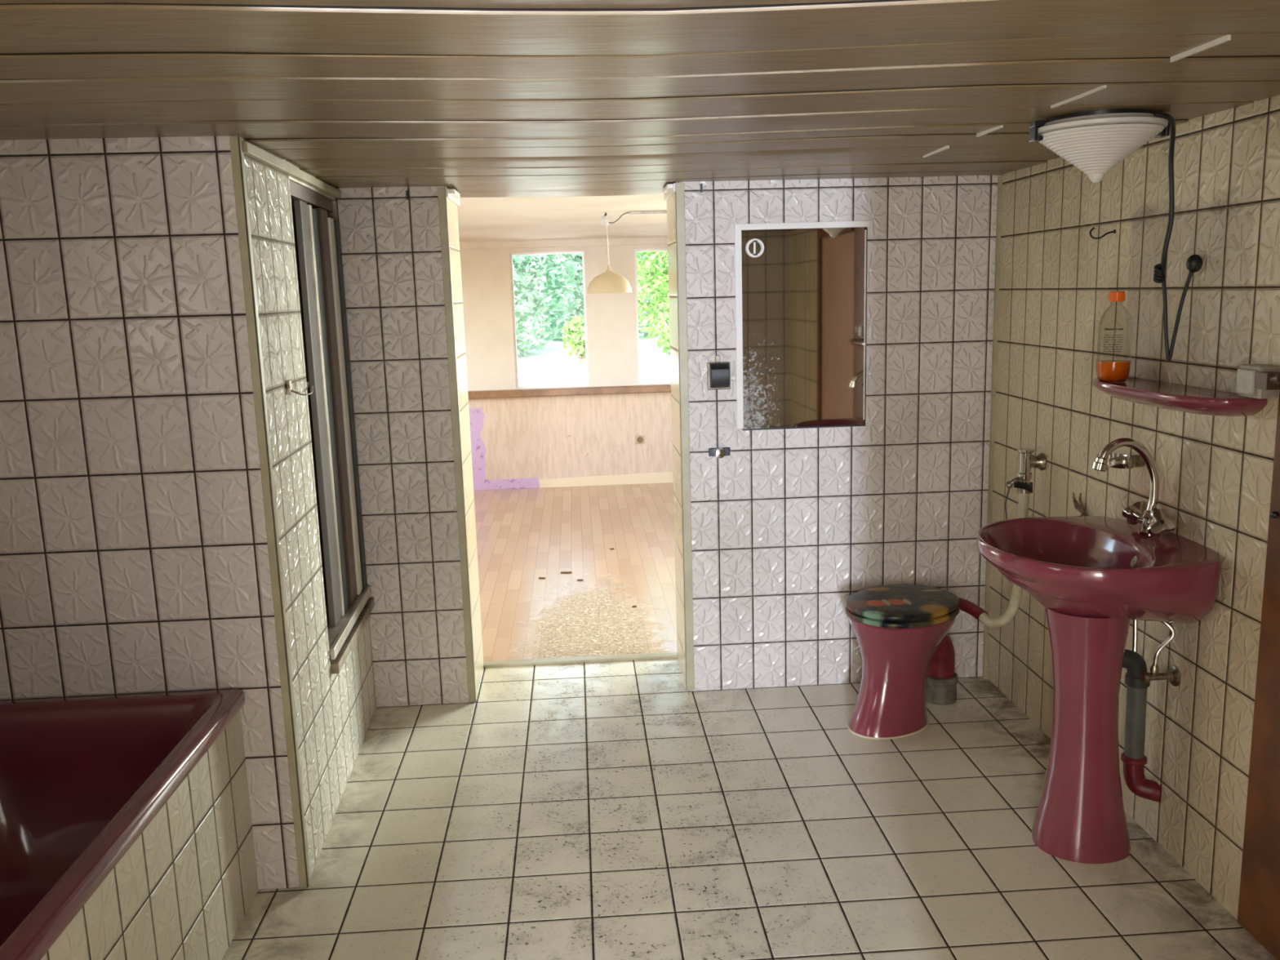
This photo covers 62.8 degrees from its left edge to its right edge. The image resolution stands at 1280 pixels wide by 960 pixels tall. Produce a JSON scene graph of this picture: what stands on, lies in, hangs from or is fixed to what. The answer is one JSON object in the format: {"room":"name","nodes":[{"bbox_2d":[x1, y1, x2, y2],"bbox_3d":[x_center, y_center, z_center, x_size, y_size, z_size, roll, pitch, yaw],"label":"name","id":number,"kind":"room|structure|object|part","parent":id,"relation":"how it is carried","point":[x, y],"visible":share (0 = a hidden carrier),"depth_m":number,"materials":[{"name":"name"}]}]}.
{"room":"bathroom","nodes":[
{"label":"bathroom","id":0,"kind":"room"},
{"bbox_2d":[0,136,299,889],"bbox_3d":[-1.498,0.126,2.789,1.021,2.100,0.100,-2,10,-3],"label":"wall","id":1,"kind":"structure","parent":0,"point":[134,553],"depth_m":2.71,"materials":[{"name":"tile"}]},
{"bbox_2d":[40,205,328,959],"bbox_3d":[-1.535,0.166,2.574,0.920,2.100,3.155,-2,10,-3],"label":"wall","id":2,"kind":"structure","parent":0,"point":[184,888],"depth_m":2.45,"materials":[{"name":"tile"}]},
{"bbox_2d":[236,135,376,878],"bbox_3d":[-1.094,-0.002,3.435,0.119,2.100,1.365,-3,10,-5],"label":"wall","id":3,"kind":"structure","parent":0,"point":[335,713],"depth_m":3.07,"materials":[{"name":"tile"}]},
{"bbox_2d":[229,136,311,888],"bbox_3d":[-0.975,0.147,2.784,0.025,2.030,0.026,-2,10,-3],"label":"trim","id":4,"kind":"structure","parent":3,"relation":"attached to","point":[236,142],"depth_m":2.76,"materials":[{"name":"beige plastic"}]},
{"bbox_2d":[242,141,341,198],"bbox_3d":[-1.054,-0.945,3.254,0.020,0.027,1.293,-3,10,-5],"label":"trim","id":5,"kind":"structure","parent":3,"relation":"attached to","point":[250,149],"depth_m":3.06,"materials":[{"name":"beige plastic"}]},
{"bbox_2d":[285,379,313,395],"bbox_3d":[-0.981,-0.273,3.057,0.042,0.049,0.172,-1,10,4],"label":"towel hook","id":6,"kind":"object","parent":3,"relation":"attached to","point":[288,383],"visible":1,"depth_m":2.99,"materials":[{"name":"silver metal"}]},
{"bbox_3d":[-0.988,-0.269,3.068,0.015,0.024,0.152,-2,10,0],"label":"wire arm","id":7,"kind":"part","parent":6,"relation":"part of","materials":[{"name":"silver metal"}]},
{"bbox_3d":[-0.972,-0.258,3.049,0.024,0.021,0.136,0,10,10],"label":"wire arm","id":8,"kind":"part","parent":6,"relation":"part of","materials":[{"name":"silver metal"}]},
{"bbox_2d":[288,176,374,673],"bbox_3d":[-1.097,-0.212,3.643,0.119,1.580,0.774,-3,10,-5],"label":"window","id":9,"kind":"structure","parent":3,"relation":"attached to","point":[349,606],"depth_m":3.68,"materials":[{"name":"metal"}]},
{"bbox_3d":[-1.093,-0.977,3.501,0.009,0.020,0.761,-3,10,-5],"label":"rail","id":10,"kind":"part","parent":9,"relation":"part of","materials":[{"name":"metal"}]},
{"bbox_3d":[-1.088,-0.206,3.550,0.020,1.430,0.106,-3,10,-5],"label":"folded panel","id":11,"kind":"part","parent":9,"relation":"part of","materials":[{"name":"grey"}]},
{"bbox_3d":[-1.107,-0.248,3.800,0.040,1.425,0.116,-3,10,-5],"label":"panel","id":12,"kind":"part","parent":9,"relation":"part of","materials":[{"name":"brown"}]},
{"bbox_3d":[-1.087,0.486,3.762,0.097,0.040,0.764,-3,10,-5],"label":"rail","id":13,"kind":"part","parent":9,"relation":"part of","materials":[{"name":"metal"}]},
{"bbox_2d":[457,194,667,241],"bbox_3d":[-0.443,-1.678,6.540,5.400,0.138,4.405,-2,10,-3],"label":"ceiling","id":14,"kind":"structure","parent":0,"point":[519,218],"depth_m":6.16,"materials":[{"name":"beige paint"}]},
{"bbox_2d":[586,212,631,293],"bbox_3d":[-0.173,-1.271,5.869,0.263,0.444,0.255,-2,10,-3],"label":"pendant lamp","id":15,"kind":"object","parent":14,"relation":"hanging from","point":[608,282],"visible":1,"depth_m":5.82,"materials":[{"name":"beige"}]},
{"bbox_3d":[-0.181,-1.329,5.858,0.011,0.258,0.006,-2,10,-3],"label":"cord","id":16,"kind":"part","parent":15,"relation":"part of","materials":[{"name":"white plastic"}]},
{"bbox_3d":[-0.173,-1.129,5.894,0.255,0.155,0.255,-2,10,-3],"label":"lamp shade","id":17,"kind":"part","parent":15,"relation":"part of","materials":[{"name":"beige"}]},
{"bbox_2d":[629,210,666,214],"bbox_3d":[0.373,-1.500,5.854,0.865,0.016,0.030,-2,10,-3],"label":"duct","id":18,"kind":"object","parent":14,"relation":"attached to","point":[646,212],"visible":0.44,"depth_m":5.82,"materials":[{"name":"white plastic"}]},
{"bbox_2d":[459,244,673,490],"bbox_3d":[-0.549,-1.039,8.828,5.200,2.200,0.120,-2,10,-3],"label":"wall","id":19,"kind":"structure","parent":0,"point":[572,440],"depth_m":8.83,"materials":[{"name":"paint"}]},
{"bbox_2d":[509,250,589,388],"bbox_3d":[-0.751,-1.331,8.747,0.610,1.115,0.050,-2,10,-3],"label":"window","id":20,"kind":"structure","parent":19,"relation":"in","point":[511,255],"depth_m":8.72,"materials":[{"name":"white plastic"}]},
{"bbox_2d":[459,235,667,249],"bbox_3d":[-0.569,-1.938,8.567,5.200,0.062,0.075,-2,10,-3],"label":"trim","id":21,"kind":"structure","parent":19,"relation":"attached to","point":[504,244],"depth_m":8.57,"materials":[{"name":"beige paint"}]},
{"bbox_2d":[467,384,671,399],"bbox_3d":[-0.535,-0.743,8.790,5.200,0.060,0.080,-2,10,-3],"label":"board","id":22,"kind":"object","parent":19,"relation":"attached to","point":[653,388],"visible":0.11,"depth_m":8.75,"materials":[{"name":"brown wood"}]},
{"bbox_2d":[635,435,644,444],"bbox_3d":[0.000,-0.343,8.920,0.072,0.073,0.012,-2,10,-3],"label":"wall socket","id":23,"kind":"object","parent":19,"relation":"attached to","point":[639,438],"visible":1,"depth_m":8.92,"materials":[{"name":"brown"}]},
{"bbox_2d":[634,248,671,384],"bbox_3d":[0.269,-1.371,8.806,0.605,1.115,0.050,-2,10,-3],"label":"window","id":24,"kind":"structure","parent":19,"relation":"in","point":[642,250],"depth_m":8.76,"materials":[{"name":"white plastic"}]},
{"bbox_2d":[0,0,1279,197],"bbox_3d":[-0.133,-0.843,2.172,3.750,0.104,4.540,-2,10,-3],"label":"ceiling","id":25,"kind":"structure","parent":0,"point":[472,98],"depth_m":2.01,"materials":[{"name":"brown wood"}]},
{"bbox_2d":[923,145,949,157],"bbox_3d":[0.914,-1.016,3.243,0.006,0.011,0.219,-2,10,-3],"label":"trim","id":26,"kind":"structure","parent":25,"relation":"attached to","point":[946,147],"depth_m":3.22,"materials":[{"name":"white plastic"}]},
{"bbox_2d":[976,124,1003,137],"bbox_3d":[0.941,-0.942,2.826,0.006,0.011,0.169,-2,10,-3],"label":"trim","id":27,"kind":"structure","parent":25,"relation":"attached to","point":[984,132],"depth_m":2.83,"materials":[{"name":"white plastic"}]},
{"bbox_2d":[1050,84,1106,108],"bbox_3d":[0.973,-0.855,2.334,0.006,0.011,0.249,-2,10,-3],"label":"trim","id":28,"kind":"structure","parent":25,"relation":"attached to","point":[1103,86],"depth_m":2.32,"materials":[{"name":"white plastic"}]},
{"bbox_2d":[1029,108,1169,183],"bbox_3d":[1.166,-0.840,2.674,0.316,0.162,0.316,-7,12,-28],"label":"ceiling lamp","id":29,"kind":"object","parent":25,"relation":"attached to","point":[1095,142],"visible":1,"depth_m":2.58,"materials":[{"name":"white glass"}]},
{"bbox_3d":[1.164,-0.914,2.660,0.250,0.011,0.250,-2,10,-3],"label":"plate","id":30,"kind":"part","parent":29,"relation":"part of","materials":[{"name":"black plastic"}]},
{"bbox_2d":[1153,111,1202,360],"bbox_3d":[1.342,-0.608,2.688,0.260,0.619,0.096,-9,13,-37],"label":"cable","id":31,"kind":"object","parent":29,"relation":"hanging from","point":[1194,262],"visible":1,"depth_m":2.73,"materials":[{"name":"black rubber"}]},
{"bbox_2d":[1169,34,1231,62],"bbox_3d":[1.002,-0.774,1.880,0.006,0.011,0.174,-2,10,-3],"label":"trim","id":32,"kind":"structure","parent":25,"relation":"attached to","point":[1227,37],"depth_m":1.87,"materials":[{"name":"white plastic"}]},
{"bbox_2d":[337,174,1001,706],"bbox_3d":[-0.231,-0.195,4.309,3.750,2.120,0.415,-2,10,-3],"label":"wall","id":33,"kind":"structure","parent":0,"point":[787,526],"depth_m":4.16,"materials":[{"name":"tile"}]},
{"bbox_2d":[405,190,408,199],"bbox_3d":[-0.866,-1.059,3.899,0.008,0.033,0.008,-2,10,-3],"label":"clip","id":34,"kind":"object","parent":33,"relation":"attached to","point":[406,191],"visible":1,"depth_m":3.90,"materials":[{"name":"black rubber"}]},
{"bbox_2d":[445,188,460,205],"bbox_3d":[-0.724,-1.108,4.116,0.034,0.030,0.423,-2,10,-3],"label":"trim","id":35,"kind":"structure","parent":33,"relation":"attached to","point":[452,195],"depth_m":4.01,"materials":[{"name":"white plastic"}]},
{"bbox_2d":[437,188,476,702],"bbox_3d":[-0.710,-0.093,4.094,0.030,2.020,0.026,-2,10,-3],"label":"trim","id":36,"kind":"structure","parent":33,"relation":"attached to","point":[442,201],"depth_m":4.07,"materials":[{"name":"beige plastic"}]},
{"bbox_2d":[483,652,677,667],"bbox_3d":[-0.265,0.806,4.706,0.866,0.012,0.050,-2,10,-3],"label":"trim","id":37,"kind":"structure","parent":33,"relation":"attached to","point":[665,655],"depth_m":4.69,"materials":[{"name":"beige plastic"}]},
{"bbox_2d":[662,182,675,200],"bbox_3d":[0.108,-1.141,4.163,0.033,0.030,0.423,-2,10,-3],"label":"trim","id":38,"kind":"structure","parent":33,"relation":"attached to","point":[668,190],"depth_m":4.07,"materials":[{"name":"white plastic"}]},
{"bbox_2d":[675,182,694,690],"bbox_3d":[0.178,-0.130,4.145,0.034,2.020,0.026,-2,10,-3],"label":"trim","id":39,"kind":"structure","parent":33,"relation":"attached to","point":[679,187],"depth_m":4.12,"materials":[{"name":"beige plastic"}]},
{"bbox_2d":[700,183,702,192],"bbox_3d":[0.232,-1.102,3.962,0.008,0.033,0.008,-2,10,-3],"label":"clip","id":40,"kind":"object","parent":33,"relation":"attached to","point":[701,184],"visible":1,"depth_m":3.96,"materials":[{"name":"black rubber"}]},
{"bbox_2d":[706,355,730,390],"bbox_3d":[0.308,-0.416,4.068,0.090,0.134,0.050,-2,10,-3],"label":"light switch","id":41,"kind":"object","parent":33,"relation":"attached to","point":[718,374],"visible":1,"depth_m":4.06,"materials":[{"name":"plastic"}]},
{"bbox_2d":[708,447,729,457],"bbox_3d":[0.315,-0.107,4.129,0.085,0.042,0.039,-2,10,-3],"label":"chrome holder","id":42,"kind":"object","parent":33,"relation":"attached to","point":[719,452],"visible":1,"depth_m":4.14,"materials":[{"name":"silver metal"}]},
{"bbox_3d":[0.315,-0.106,4.126,0.042,0.042,0.034,-2,10,-3],"label":"knob","id":43,"kind":"part","parent":42,"relation":"part of","materials":[{"name":"silver metal"}]},
{"bbox_2d":[734,220,870,430],"bbox_3d":[0.632,-0.594,4.079,0.522,0.793,0.008,-2,10,-3],"label":"wall mirror","id":44,"kind":"object","parent":33,"relation":"attached to","point":[801,304],"visible":1,"depth_m":4.08,"materials":[{"name":"white mirror"}]},
{"bbox_2d":[745,238,764,257],"bbox_3d":[0.439,-0.886,4.005,0.072,0.072,0.014,-2,10,-3],"label":"sticker","id":45,"kind":"object","parent":44,"relation":"attached to","point":[753,240],"visible":1,"depth_m":4.00,"materials":[{"name":"white plastic"}]},
{"bbox_2d":[222,482,1276,959],"bbox_3d":[-0.241,0.859,4.784,5.200,0.120,8.730,-2,10,-3],"label":"floor","id":46,"kind":"structure","parent":0,"point":[606,810],"depth_m":3.25,"materials":[{"name":"tile"}]},
{"bbox_2d":[0,688,244,959],"bbox_3d":[-1.392,0.944,1.992,0.773,0.436,1.761,-2,10,-3],"label":"bathtub","id":47,"kind":"object","parent":46,"relation":"on","point":[82,778],"visible":0.81,"depth_m":2.75,"materials":[{"name":"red ceramic"}]},
{"bbox_2d":[844,583,959,739],"bbox_3d":[1.003,0.673,3.984,0.484,0.458,0.434,-2,10,-3],"label":"toilet","id":48,"kind":"object","parent":46,"relation":"on","point":[900,630],"visible":1,"depth_m":3.85,"materials":[{"name":"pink ceramic"}]},
{"bbox_3d":[0.988,0.458,3.954,0.433,0.024,0.411,-2,10,-3],"label":"lid","id":49,"kind":"part","parent":48,"relation":"part of","materials":[{"name":"multicoloured plastic"}]},
{"bbox_2d":[927,633,955,679],"bbox_3d":[1.078,0.677,4.045,0.370,0.252,0.140,-10,13,-39],"label":"outlet","id":50,"kind":"object","parent":48,"relation":"attached to","point":[941,656],"depth_m":4.07,"materials":[{"name":"red rubber"}]},
{"bbox_2d":[926,671,958,705],"bbox_3d":[1.187,0.817,4.151,0.136,0.106,0.136,-2,10,-3],"label":"drain collar","id":51,"kind":"object","parent":46,"relation":"on","point":[939,691],"visible":0.62,"depth_m":4.09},
{"bbox_2d":[1031,607,1130,863],"bbox_3d":[1.268,0.709,3.012,0.247,0.716,0.244,-2,10,-3],"label":"pedestal","id":52,"kind":"object","parent":46,"relation":"on","point":[1080,816],"visible":0.96,"depth_m":2.95,"materials":[{"name":"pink ceramic"}]},
{"bbox_2d":[986,94,1279,919],"bbox_3d":[1.619,0.090,2.428,0.238,2.120,3.820,-2,10,-2],"label":"wall","id":53,"kind":"structure","parent":0,"point":[1056,281],"depth_m":2.93,"materials":[{"name":"tile"}]},
{"bbox_2d":[958,583,1022,627],"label":"pipe","id":54,"kind":"object","parent":53,"relation":"attached to","point":[980,614],"depth_m":3.88,"materials":[{"name":"white plastic"}]},
{"bbox_2d":[982,175,1002,677],"bbox_3d":[1.412,-0.172,4.200,0.016,2.020,0.015,-2,10,-3],"label":"trim","id":55,"kind":"structure","parent":53,"relation":"attached to","point":[1000,177],"depth_m":4.17,"materials":[{"name":"beige plastic"}]},
{"bbox_2d":[1004,448,1046,519],"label":"valve","id":56,"kind":"object","parent":53,"relation":"attached to","point":[1021,482],"depth_m":3.73,"materials":[{"name":"silver metal"}]},
{"bbox_3d":[1.335,0.009,3.727,0.077,0.039,0.027,-5,11,-17],"label":"lever","id":57,"kind":"part","parent":56,"relation":"part of","materials":[{"name":"silver metal"}]},
{"bbox_2d":[1072,492,1088,515],"bbox_3d":[1.447,0.093,3.434,0.030,0.100,0.130,-2,10,-3],"label":"fitting","id":58,"kind":"object","parent":53,"relation":"attached to","point":[1080,508],"visible":0.51,"depth_m":3.43,"materials":[{"name":"silver metal"}]},
{"bbox_2d":[976,515,1221,623],"bbox_3d":[1.225,0.264,2.955,0.518,0.231,0.648,-2,10,-3],"label":"washbasin","id":59,"kind":"object","parent":53,"relation":"attached to","point":[1087,566],"visible":0.98,"depth_m":2.80,"materials":[{"name":"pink ceramic"}]},
{"bbox_2d":[1092,437,1177,536],"bbox_3d":[1.355,0.018,2.916,0.203,0.274,0.183,-2,10,-3],"label":"mixer tap","id":60,"kind":"object","parent":59,"relation":"on","point":[1153,520],"visible":1,"depth_m":2.89,"materials":[{"name":"silver metal"}]},
{"bbox_3d":[1.355,-0.008,2.910,0.178,0.221,0.024,-2,10,-3],"label":"spout","id":61,"kind":"part","parent":60,"relation":"part of","materials":[{"name":"silver metal"}]},
{"bbox_3d":[1.413,0.097,2.995,0.057,0.073,0.067,8,14,42],"label":"handle","id":62,"kind":"part","parent":60,"relation":"part of","materials":[{"name":"silver metal"}]},
{"bbox_2d":[1137,509,1153,536],"bbox_3d":[1.427,0.117,2.937,0.056,0.068,0.090,-2,10,-3],"label":"tap","id":63,"kind":"object","parent":60,"relation":"on","point":[1144,516],"depth_m":2.93,"materials":[{"name":"silver metal"}]},
{"bbox_3d":[1.425,0.113,2.872,0.075,0.073,0.055,-2,10,-3],"label":"handle","id":64,"kind":"part","parent":60,"relation":"part of","materials":[{"name":"silver metal"}]},
{"bbox_2d":[1088,226,1115,239],"bbox_3d":[1.410,-0.755,3.202,0.023,0.038,0.087,-9,12,-34],"label":"wire hook","id":65,"kind":"object","parent":53,"relation":"attached to","point":[1093,228],"visible":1,"depth_m":3.20,"materials":[{"name":"black metal"}]},
{"bbox_2d":[1097,453,1145,468],"bbox_3d":[1.402,-0.058,3.088,0.107,0.036,0.138,-8,12,-32],"label":"soap holder","id":66,"kind":"object","parent":53,"relation":"attached to","point":[1115,460],"visible":0.7,"depth_m":3.05,"materials":[{"name":"silver metal"}]},
{"bbox_2d":[1120,648,1160,802],"bbox_3d":[1.434,0.706,3.049,0.187,0.455,0.081,2,11,19],"label":"pipe","id":67,"kind":"object","parent":53,"relation":"attached to","point":[1134,759],"visible":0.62,"depth_m":3.04,"materials":[{"name":"grey plastic"}]},
{"bbox_2d":[1132,619,1181,686],"bbox_3d":[1.441,0.471,2.954,0.099,0.205,0.136,-2,10,-3],"label":"angle valve","id":68,"kind":"object","parent":53,"relation":"attached to","point":[1172,675],"visible":0.76,"depth_m":2.92,"materials":[{"name":"silver metal"}]},
{"bbox_3d":[1.411,0.550,2.927,0.020,0.032,0.032,-2,10,-3],"label":"valve knob","id":69,"kind":"part","parent":68,"relation":"part of","materials":[{"name":"silver metal"}]},
{"bbox_2d":[1093,376,1267,416],"bbox_3d":[1.392,-0.225,2.813,0.171,0.052,0.670,-2,10,-3],"label":"wall shelf","id":70,"kind":"object","parent":53,"relation":"attached to","point":[1164,396],"visible":0.88,"depth_m":2.65,"materials":[{"name":"pink ceramic"}]},
{"bbox_2d":[1096,291,1130,382],"bbox_3d":[1.369,-0.412,3.022,0.093,0.258,0.093,-2,10,-3],"label":"bottle","id":71,"kind":"object","parent":70,"relation":"on","point":[1108,371],"visible":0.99,"depth_m":3.00,"materials":[{"name":"orange plastic"}]},
{"bbox_2d":[1235,364,1279,399],"bbox_3d":[1.459,-0.227,2.445,0.063,0.076,0.163,-2,10,-3],"label":"box","id":72,"kind":"object","parent":53,"relation":"attached to","point":[1260,381],"visible":1,"depth_m":2.44,"materials":[{"name":"white plastic"}]},
{"bbox_2d":[1237,389,1279,959],"bbox_3d":[1.587,0.240,1.943,0.150,1.998,1.133,-2,10,-3],"label":"door","id":73,"kind":"structure","parent":53,"relation":"in","point":[1259,903],"depth_m":2.52,"materials":[{"name":"brown wood"}]},
{"bbox_3d":[1.484,0.082,2.453,0.016,0.018,0.018,-2,10,-3],"label":"knob","id":74,"kind":"part","parent":73,"relation":"part of","materials":[{"name":"black plastic"}]},
{"label":"outside","id":75,"kind":"structure","parent":0,"visible":0},
{"bbox_2d":[516,311,671,386],"bbox_3d":[-1.741,-3.352,27.951,40.000,1.350,38.400,-2,10,-3],"label":"ground","id":76,"kind":"structure","parent":75,"point":[549,366],"depth_m":16.36,"materials":[{"name":"white"}]},
{"bbox_2d":[512,253,580,357],"bbox_3d":[-2.572,-3.872,17.011,3.192,4.121,2.382,-2,10,-3],"label":"leafy tree","id":77,"kind":"object","parent":76,"relation":"on","point":[520,265],"visible":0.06,"depth_m":16.94,"materials":[{"name":"green plant"}]},
{"bbox_2d":[559,314,586,366],"bbox_3d":[-0.905,-2.117,16.250,0.699,0.896,0.522,-2,10,-3],"label":"leafy tree","id":78,"kind":"object","parent":76,"relation":"on","point":[575,344],"visible":0.61,"depth_m":16.15,"materials":[{"name":"green plant"}]},
{"bbox_2d":[515,252,668,342],"bbox_3d":[-0.814,-4.940,20.646,4.384,4.835,3.203,-2,10,-3],"label":"leafy tree","id":79,"kind":"object","parent":76,"relation":"on","point":[579,277],"visible":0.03,"depth_m":20.31,"materials":[{"name":"green plant"}]},
{"bbox_2d":[636,251,670,355],"bbox_3d":[1.214,-3.762,16.309,3.023,4.177,2.338,-6,11,-24],"label":"leafy tree","id":80,"kind":"object","parent":76,"relation":"on","point":[660,282],"visible":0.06,"depth_m":16.13,"materials":[{"name":"green plant"}]}
]}

